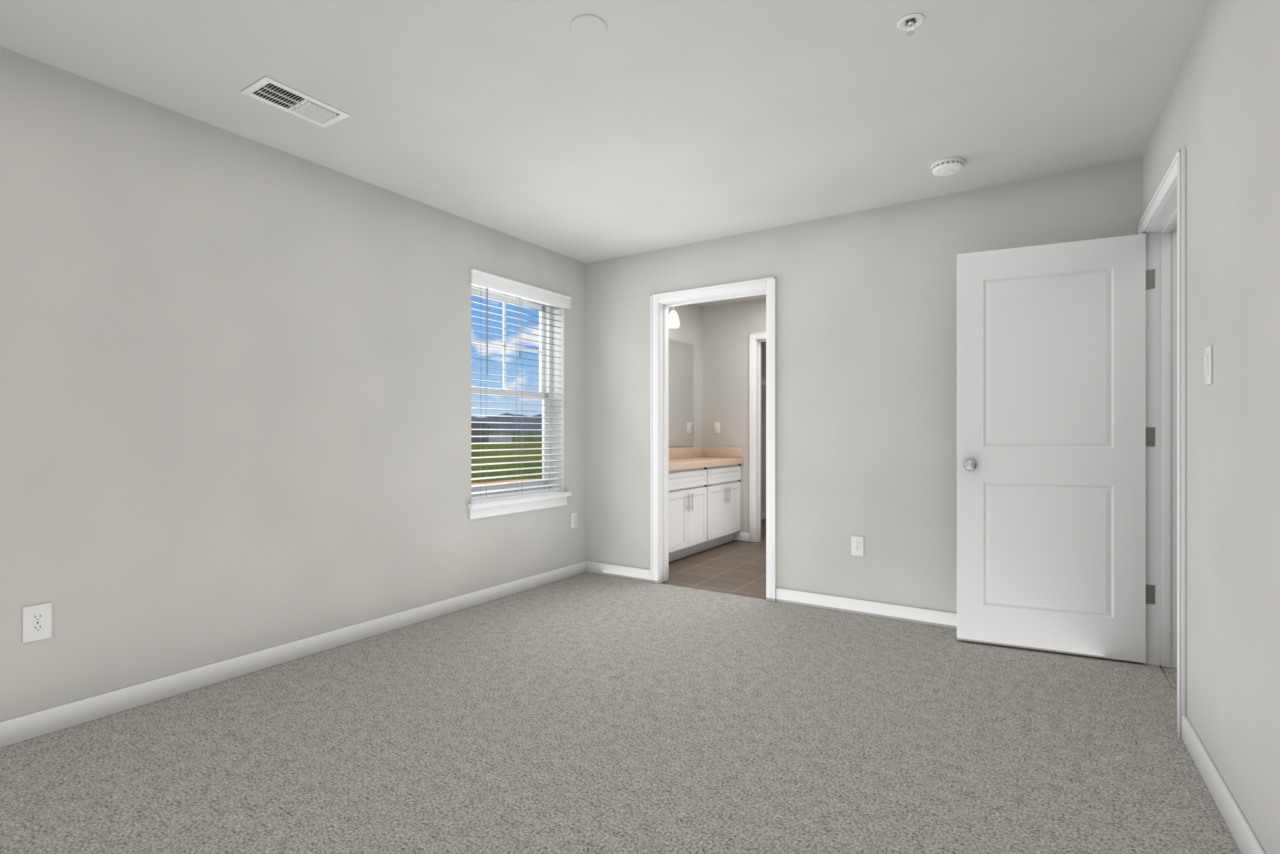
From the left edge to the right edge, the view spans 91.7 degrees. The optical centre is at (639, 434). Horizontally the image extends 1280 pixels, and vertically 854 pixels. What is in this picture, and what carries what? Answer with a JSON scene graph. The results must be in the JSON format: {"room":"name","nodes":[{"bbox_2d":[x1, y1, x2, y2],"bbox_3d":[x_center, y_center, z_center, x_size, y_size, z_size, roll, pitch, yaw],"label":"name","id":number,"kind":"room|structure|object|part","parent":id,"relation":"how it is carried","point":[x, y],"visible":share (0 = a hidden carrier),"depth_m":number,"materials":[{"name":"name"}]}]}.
{"room":"empty bedroom","nodes":[
{"label":"empty bedroom","id":0,"kind":"room"},
{"bbox_2d":[0,46,761,722],"bbox_3d":[-1.097,-0.129,4.055,0.200,2.435,9.620,0,0,33],"label":"wall","id":1,"kind":"structure","parent":0,"point":[234,395],"depth_m":2.74,"materials":[{"name":"beige paint"}]},
{"bbox_2d":[22,602,51,643],"bbox_3d":[-2.166,0.679,2.233,0.008,0.128,0.078,0,0,33],"label":"electrical outlet","id":2,"kind":"object","parent":1,"relation":"attached to","point":[37,622],"visible":1,"depth_m":2.23,"materials":[{"name":"white plastic"}]},
{"bbox_2d":[0,561,586,748],"bbox_3d":[-1.999,1.044,2.483,0.013,0.089,5.762,0,0,33],"label":"baseboard","id":3,"kind":"structure","parent":1,"relation":"attached to","point":[22,729],"depth_m":2.78,"materials":[{"name":"white wood"}]},
{"bbox_2d":[471,285,561,497],"bbox_3d":[-0.904,-0.285,4.351,0.169,1.448,0.893,0,0,33],"label":"window blind","id":4,"kind":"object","parent":1,"relation":"in","point":[525,485],"depth_m":4.40,"materials":[{"name":"white plastic"}]},
{"bbox_2d":[467,491,571,519],"bbox_3d":[-0.847,0.488,4.314,0.162,0.098,0.967,0,0,33],"label":"window sill","id":5,"kind":"structure","parent":1,"relation":"attached to","point":[482,509],"depth_m":4.23,"materials":[{"name":"white wood"}]},
{"bbox_2d":[469,268,571,501],"bbox_3d":[-0.824,-0.305,4.324,0.100,1.464,0.972,0,0,33],"label":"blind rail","id":6,"kind":"object","parent":1,"relation":"attached to","point":[482,279],"visible":0.81,"depth_m":4.24,"materials":[{"name":"white plastic"}]},
{"bbox_2d":[480,287,481,496],"bbox_3d":[-1.045,-0.274,4.075,0.002,1.375,0.002,0,0,33],"label":"blind cord","id":7,"kind":"object","parent":6,"relation":"hanging from","point":[480,287],"depth_m":4.07,"materials":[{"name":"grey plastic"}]},
{"bbox_2d":[486,288,488,375],"bbox_3d":[-0.996,-0.274,4.043,0.014,1.375,0.007,0,0,33],"label":"blind cord","id":8,"kind":"object","parent":6,"relation":"hanging from","point":[487,288],"depth_m":4.04,"materials":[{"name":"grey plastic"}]},
{"bbox_2d":[516,296,516,492],"bbox_3d":[-0.865,-0.274,4.349,0.002,1.375,0.002,0,0,33],"label":"blind cord","id":9,"kind":"object","parent":6,"relation":"hanging from","point":[516,297],"depth_m":4.35,"materials":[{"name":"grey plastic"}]},
{"bbox_2d":[518,296,520,358],"bbox_3d":[-0.826,-0.274,4.302,0.013,1.375,0.041,0,0,15],"label":"blind cord","id":10,"kind":"object","parent":6,"relation":"hanging from","point":[519,355],"depth_m":4.28,"materials":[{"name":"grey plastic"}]},
{"bbox_2d":[549,304,549,490],"bbox_3d":[-0.663,-0.274,4.562,0.002,1.375,0.002,0,0,33],"label":"blind cord","id":11,"kind":"object","parent":6,"relation":"hanging from","point":[549,304],"depth_m":4.56,"materials":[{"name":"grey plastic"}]},
{"bbox_2d":[570,511,576,528],"bbox_3d":[-0.505,0.662,4.767,0.008,0.118,0.073,0,0,33],"label":"electrical outlet","id":12,"kind":"object","parent":1,"relation":"attached to","point":[573,520],"visible":1,"depth_m":4.76,"materials":[{"name":"white plastic"}]},
{"bbox_2d":[668,306,679,328],"bbox_3d":[0.298,-1.148,5.544,0.120,0.395,0.120,0,0,33],"label":"vanity light","id":13,"kind":"object","parent":1,"relation":"attached to","point":[674,321],"visible":0.65,"depth_m":5.50,"materials":[{"name":"white glass"}]},
{"bbox_2d":[668,339,693,446],"bbox_3d":[0.194,-0.394,5.835,0.005,1.035,1.294,0,0,33],"label":"bathroom mirror","id":14,"kind":"object","parent":1,"relation":"attached to","point":[680,394],"visible":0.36,"depth_m":6.15,"materials":[{"name":"clear glass"}]},
{"bbox_2d":[668,447,703,459],"bbox_3d":[0.254,0.191,5.909,0.021,0.105,1.530,0,0,33],"label":"backsplash","id":15,"kind":"structure","parent":1,"relation":"attached to","point":[674,453],"depth_m":6.20,"materials":[{"name":"beige stone"}]},
{"bbox_2d":[761,380,766,391],"bbox_3d":[1.233,-0.462,7.149,0.302,0.306,1.350,0,0,33],"label":"wire closet shelf","id":16,"kind":"object","parent":1,"relation":"attached to","point":[763,382],"visible":0.12,"depth_m":7.37,"materials":[{"name":"white metal"}]},
{"bbox_2d":[0,0,1209,306],"bbox_3d":[0.994,-1.396,2.684,5.200,0.100,9.620,0,0,33],"label":"ceiling","id":17,"kind":"structure","parent":0,"point":[639,126],"depth_m":2.44,"materials":[{"name":"paint"}]},
{"bbox_2d":[240,76,350,128],"bbox_3d":[-1.395,-1.340,2.528,0.195,0.011,0.340,0,0,33],"label":"ceiling vent","id":18,"kind":"object","parent":17,"relation":"in","point":[272,92],"visible":1,"depth_m":2.51,"materials":[{"name":"white metal"}]},
{"bbox_2d":[570,14,606,39],"bbox_3d":[-0.170,-1.343,2.052,0.122,0.006,0.122,0,0,33],"label":"cover plate","id":19,"kind":"object","parent":17,"relation":"attached to","point":[588,26],"visible":1,"depth_m":2.04,"materials":[{"name":"paint"}]},
{"bbox_2d":[896,13,924,36],"bbox_3d":[0.883,-1.327,2.026,0.082,0.038,0.082,0,0,33],"label":"sprinkler head","id":20,"kind":"object","parent":17,"relation":"attached to","point":[910,24],"visible":1,"depth_m":2.02},
{"bbox_2d":[930,156,964,176],"bbox_3d":[1.529,-1.323,3.090,0.152,0.046,0.152,0,0,33],"label":"smoke detector","id":21,"kind":"object","parent":17,"relation":"attached to","point":[947,166],"visible":1,"depth_m":3.05,"materials":[{"name":"white plastic"}]},
{"bbox_2d":[0,572,1241,853],"bbox_3d":[-0.486,1.119,1.492,3.631,0.060,5.762,0,0,33],"label":"floor","id":22,"kind":"structure","parent":0,"point":[587,714],"depth_m":2.15,"materials":[{"name":"grey carpet"}]},
{"bbox_2d":[660,519,766,599],"bbox_3d":[1.686,1.121,5.747,2.600,0.056,3.738,0,0,33],"label":"floor","id":23,"kind":"structure","parent":0,"point":[735,567],"depth_m":5.00,"materials":[{"name":"brown tile"}]},
{"bbox_2d":[668,462,743,562],"bbox_3d":[0.446,0.696,5.785,0.478,0.785,1.526,0,0,33],"label":"bathroom vanity","id":24,"kind":"object","parent":23,"relation":"on","point":[704,498],"depth_m":5.61,"materials":[{"name":"white wood"}]},
{"bbox_2d":[668,457,743,469],"bbox_3d":[0.439,0.273,5.787,0.465,0.058,1.530,0,0,33],"label":"countertop","id":25,"kind":"structure","parent":24,"relation":"on","point":[680,462],"depth_m":5.74,"materials":[{"name":"beige stone"}]},
{"bbox_2d":[703,298,766,533],"bbox_3d":[1.784,-0.129,5.897,2.600,2.435,0.120,0,0,33],"label":"wall","id":26,"kind":"structure","parent":0,"point":[729,329],"depth_m":6.38,"materials":[{"name":"beige paint"}]},
{"bbox_2d":[713,422,719,433],"bbox_3d":[0.798,-0.064,6.465,0.073,0.118,0.010,0,0,33],"label":"bathroom light switch","id":27,"kind":"object","parent":26,"relation":"attached to","point":[716,427],"visible":1,"depth_m":6.46,"materials":[{"name":"white plastic"}]},
{"bbox_2d":[703,447,742,457],"bbox_3d":[0.858,0.191,6.416,0.434,0.105,0.020,0,0,33],"label":"backsplash","id":28,"kind":"structure","parent":26,"relation":"attached to","point":[708,452],"depth_m":6.40,"materials":[{"name":"beige stone"}]},
{"bbox_2d":[733,531,749,541],"bbox_3d":[0.883,1.044,6.408,0.533,0.089,0.013,0,0,33],"label":"baseboard","id":29,"kind":"structure","parent":26,"relation":"attached to","point":[739,536],"depth_m":6.30,"materials":[{"name":"white wood"}]},
{"bbox_2d":[749,331,766,542],"bbox_3d":[1.527,0.039,6.065,0.915,2.100,0.162,0,0,33],"label":"door frame","id":30,"kind":"structure","parent":26,"relation":"attached to","point":[756,340],"depth_m":6.24,"materials":[{"name":"white wood"}]},
{"bbox_2d":[761,341,766,512],"bbox_3d":[2.678,-0.129,7.260,2.600,2.435,0.120,0,0,33],"label":"wall","id":31,"kind":"structure","parent":0,"point":[764,430],"depth_m":7.91,"materials":[{"name":"beige paint"}]},
{"bbox_2d":[761,512,766,519],"bbox_3d":[2.641,1.044,7.205,2.600,0.089,0.013,0,0,33],"label":"baseboard","id":32,"kind":"structure","parent":31,"relation":"attached to","point":[764,515],"depth_m":7.89,"materials":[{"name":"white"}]},
{"bbox_2d":[586,156,1143,613],"bbox_3d":[1.698,-0.129,3.576,5.000,2.435,0.120,0,0,33],"label":"wall","id":33,"kind":"structure","parent":0,"point":[866,374],"depth_m":3.77,"materials":[{"name":"beige paint"}]},
{"bbox_2d":[586,561,650,582],"bbox_3d":[-0.168,1.044,4.720,0.598,0.089,0.013,0,0,33],"label":"baseboard","id":34,"kind":"structure","parent":33,"relation":"attached to","point":[622,572],"depth_m":4.71,"materials":[{"name":"white wood"}]},
{"bbox_2d":[650,276,776,601],"bbox_3d":[0.519,0.036,4.349,0.955,2.106,0.162,0,0,33],"label":"door frame","id":35,"kind":"structure","parent":33,"relation":"attached to","point":[661,304],"depth_m":4.51,"materials":[{"name":"white wood"}]},
{"bbox_2d":[851,536,863,556],"bbox_3d":[1.313,0.678,3.752,0.073,0.118,0.008,0,0,33],"label":"electrical outlet","id":36,"kind":"object","parent":33,"relation":"attached to","point":[857,545],"visible":1,"depth_m":3.75,"materials":[{"name":"white plastic"}]},
{"bbox_2d":[776,588,956,629],"bbox_3d":[1.662,1.044,3.521,1.860,0.089,0.013,0,0,33],"label":"baseboard","id":37,"kind":"structure","parent":33,"relation":"attached to","point":[919,615],"depth_m":3.70,"materials":[{"name":"white wood"}]},
{"bbox_2d":[1159,665,1176,694],"bbox_3d":[1.579,1.120,0.210,1.510,0.058,5.882,0,0,33],"label":"floor","id":38,"kind":"structure","parent":0,"point":[1170,674],"depth_m":2.80,"materials":[{"name":"grey carpet"}]},
{"bbox_2d":[1143,0,1279,853],"bbox_3d":[0.947,-0.129,0.484,0.274,2.435,5.883,0,0,33],"label":"wall","id":39,"kind":"structure","parent":0,"point":[1219,120],"depth_m":1.71,"materials":[{"name":"beige paint"}]},
{"bbox_2d":[955,233,1154,663],"bbox_3d":[2.023,0.068,3.068,0.832,2.018,0.216,0,0,33],"label":"entry door","id":40,"kind":"structure","parent":39,"relation":"in","point":[1050,464],"depth_m":3.07,"materials":[{"name":"white wood"}]},
{"bbox_3d":[1.709,0.159,3.249,0.109,0.064,0.175,0,0,33],"label":"knob","id":41,"kind":"part","parent":40,"relation":"part of","materials":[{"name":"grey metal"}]},
{"bbox_3d":[2.405,0.014,2.940,0.053,1.580,0.011,0,0,33],"label":"door entry jamb hinges","id":42,"kind":"part","parent":40,"relation":"part of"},
{"bbox_2d":[1138,148,1186,738],"bbox_3d":[2.240,0.036,2.573,0.186,2.106,0.940,0,0,33],"label":"door frame","id":43,"kind":"structure","parent":39,"relation":"attached to","point":[1162,225],"depth_m":2.89,"materials":[{"name":"white wood"}]},
{"bbox_2d":[1203,345,1212,384],"bbox_3d":[1.768,-0.213,1.935,0.012,0.118,0.073,0,0,33],"label":"light switch","id":44,"kind":"object","parent":39,"relation":"attached to","point":[1208,364],"visible":1,"depth_m":1.92,"materials":[{"name":"white plastic"}]},
{"bbox_2d":[1181,715,1265,853],"bbox_3d":[0.671,1.044,0.164,0.139,0.089,4.806,0,0,33],"label":"baseboard","id":45,"kind":"structure","parent":39,"relation":"attached to","point":[1244,837],"depth_m":1.77,"materials":[{"name":"white wood"}]}
]}

